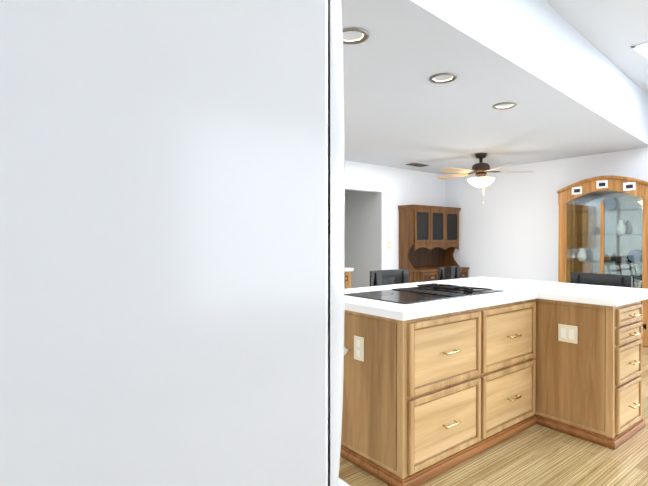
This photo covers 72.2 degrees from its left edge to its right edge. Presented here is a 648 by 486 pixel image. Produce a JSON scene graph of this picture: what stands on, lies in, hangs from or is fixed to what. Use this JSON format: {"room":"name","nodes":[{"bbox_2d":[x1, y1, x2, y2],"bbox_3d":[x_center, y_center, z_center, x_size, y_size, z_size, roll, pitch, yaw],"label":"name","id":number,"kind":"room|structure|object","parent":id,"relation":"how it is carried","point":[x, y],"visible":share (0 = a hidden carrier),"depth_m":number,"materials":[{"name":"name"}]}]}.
{"room":"kitchen","nodes":[
{"label":"kitchen","id":0,"kind":"room"},
{"bbox_2d":[345,160,381,191],"bbox_3d":[0.433,-1.004,6.674,1.110,0.410,0.120,0,1,-38],"label":"wall","id":1,"kind":"structure","parent":0,"point":[365,177],"depth_m":6.73,"materials":[{"name":"white paint"}]},
{"bbox_2d":[345,190,381,287],"bbox_3d":[0.141,0.008,7.057,1.112,2.440,1.069,0,1,-38],"label":"wall","id":2,"kind":"structure","parent":0,"point":[363,234],"depth_m":7.32,"materials":[{"name":"grey paint"}]},
{"bbox_2d":[382,166,445,269],"bbox_3d":[1.039,-0.002,8.222,1.740,2.440,1.800,0,1,-38],"label":"wall","id":3,"kind":"structure","parent":0,"point":[400,186],"depth_m":7.20,"materials":[{"name":"white paint"}]},
{"bbox_2d":[339,346,647,485],"bbox_3d":[1.532,1.310,3.096,7.290,0.100,10.700,0,1,-38],"label":"floor","id":4,"kind":"structure","parent":0,"point":[536,455],"depth_m":2.54,"materials":[{"name":"brown wood"}]},
{"bbox_2d":[0,0,349,485],"bbox_3d":[-0.466,0.359,0.974,0.938,1.835,0.910,0,1,-38],"label":"fridge","id":5,"kind":"object","parent":4,"relation":"on","point":[172,239],"visible":1,"depth_m":0.60,"materials":[{"name":"white metal"}]},
{"bbox_2d":[345,271,350,288],"bbox_3d":[-0.234,0.801,5.695,1.025,0.875,0.616,0,1,-38],"label":"base cabinet","id":6,"kind":"object","parent":4,"relation":"on","point":[348,278],"depth_m":5.74,"materials":[{"name":"brown wood"}]},
{"bbox_2d":[370,269,407,286],"bbox_3d":[0.744,0.758,4.110,0.470,0.992,0.492,0,1,-32],"label":"chair","id":7,"kind":"object","parent":4,"relation":"on","point":[387,277],"visible":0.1,"depth_m":4.30,"materials":[{"name":"black leather"}]},
{"bbox_2d":[398,204,468,282],"bbox_3d":[1.843,0.310,7.367,1.252,1.830,0.530,0,1,-38],"label":"hutch","id":8,"kind":"object","parent":4,"relation":"on","point":[428,240],"visible":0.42,"depth_m":7.25,"materials":[{"name":"brown wood"}]},
{"bbox_2d":[438,266,459,279],"bbox_3d":[1.517,0.753,4.688,0.492,0.992,0.470,0,1,42],"label":"chair","id":9,"kind":"object","parent":4,"relation":"on","point":[448,272],"visible":0.06,"depth_m":4.85,"materials":[{"name":"black leather"}]},
{"bbox_2d":[340,297,647,485],"bbox_3d":[1.102,0.824,2.853,1.966,0.875,1.132,0,1,-38],"label":"kitchen island","id":10,"kind":"object","parent":4,"relation":"on","point":[440,376],"depth_m":2.67,"materials":[{"name":"brown wood"}]},
{"bbox_2d":[344,277,575,316],"bbox_3d":[0.965,0.359,3.286,2.200,0.047,0.970,0,1,-38],"label":"island countertop","id":11,"kind":"structure","parent":10,"relation":"on","point":[514,289],"depth_m":2.68,"materials":[{"name":"white stone"}]},
{"bbox_2d":[345,281,503,304],"bbox_3d":[0.691,0.325,3.002,1.020,0.034,0.540,0,1,-38],"label":"cooktop","id":12,"kind":"object","parent":11,"relation":"in","point":[429,290],"depth_m":3.04,"materials":[{"name":"black glass"}]},
{"bbox_2d":[536,285,647,304],"bbox_3d":[1.945,0.361,3.145,0.830,0.047,0.500,0,1,-38],"label":"island countertop","id":13,"kind":"structure","parent":10,"relation":"on","point":[607,295],"depth_m":2.98,"materials":[{"name":"white stone"}]},
{"bbox_2d":[570,272,631,287],"bbox_3d":[2.188,0.761,3.668,0.492,0.992,0.470,0,1,-38],"label":"chair","id":14,"kind":"object","parent":4,"relation":"on","point":[603,279],"visible":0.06,"depth_m":3.80,"materials":[{"name":"black leather"}]},
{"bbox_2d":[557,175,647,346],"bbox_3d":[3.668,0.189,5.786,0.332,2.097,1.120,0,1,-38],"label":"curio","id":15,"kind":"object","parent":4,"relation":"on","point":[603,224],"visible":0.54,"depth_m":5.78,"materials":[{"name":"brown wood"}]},
{"bbox_2d":[341,0,647,174],"bbox_3d":[0.029,-1.246,5.096,7.170,0.100,5.466,0,1,-38],"label":"ceiling","id":16,"kind":"structure","parent":0,"point":[401,110],"depth_m":3.73,"materials":[{"name":"grey paint"}]},
{"bbox_2d":[343,27,368,44],"bbox_3d":[0.156,-1.176,2.521,0.196,0.024,0.196,0,1,-38],"label":"recessed light","id":17,"kind":"object","parent":16,"relation":"in","point":[365,37],"visible":0.56,"depth_m":2.51,"materials":[{"name":"silver metal"}]},
{"bbox_2d":[406,163,428,166],"bbox_3d":[1.444,-1.203,6.866,0.340,0.016,0.180,0,1,-38],"label":"ceiling vent","id":18,"kind":"object","parent":16,"relation":"in","point":[417,164],"visible":1,"depth_m":6.84,"materials":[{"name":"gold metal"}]},
{"bbox_2d":[429,73,456,83],"bbox_3d":[0.849,-1.181,3.177,0.196,0.024,0.196,0,1,-38],"label":"recessed light","id":19,"kind":"object","parent":16,"relation":"in","point":[432,80],"visible":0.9,"depth_m":3.17,"materials":[{"name":"silver metal"}]},
{"bbox_2d":[436,153,533,202],"bbox_3d":[2.086,-0.870,6.029,1.274,0.669,1.261,0,1,-38],"label":"fan","id":20,"kind":"object","parent":16,"relation":"hanging from","point":[481,170],"visible":1,"depth_m":5.93,"materials":[{"name":"beige wood"}]},
{"bbox_2d":[492,102,516,109],"bbox_3d":[1.556,-1.186,3.832,0.196,0.024,0.196,0,1,-38],"label":"recessed light","id":21,"kind":"object","parent":16,"relation":"in","point":[509,107],"visible":0.79,"depth_m":3.83,"materials":[{"name":"silver metal"}]},
{"bbox_2d":[442,0,647,135],"bbox_3d":[1.441,-1.526,3.189,7.086,0.490,0.140,0,1,-43],"label":"wall","id":22,"kind":"structure","parent":0,"point":[545,35],"depth_m":3.46,"materials":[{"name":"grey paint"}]},
{"bbox_2d":[446,147,647,281],"bbox_3d":[4.941,-0.317,4.543,0.120,3.130,8.800,0,1,-38],"label":"wall","id":23,"kind":"structure","parent":0,"point":[509,228],"depth_m":6.87,"materials":[{"name":"white paint"}]},
{"bbox_2d":[544,0,647,94],"bbox_3d":[2.991,-1.805,1.204,7.050,0.100,5.759,0,1,-38],"label":"ceiling","id":24,"kind":"structure","parent":0,"point":[613,31],"depth_m":3.65,"materials":[{"name":"grey paint"}]},
{"bbox_2d":[631,42,647,58],"bbox_3d":[3.648,-1.771,3.831,1.140,0.010,1.370,0,1,-38],"label":"skylight","id":25,"kind":"object","parent":24,"relation":"attached to","point":[642,49],"visible":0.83,"depth_m":4.05,"materials":[{"name":"white glass"}]}
]}

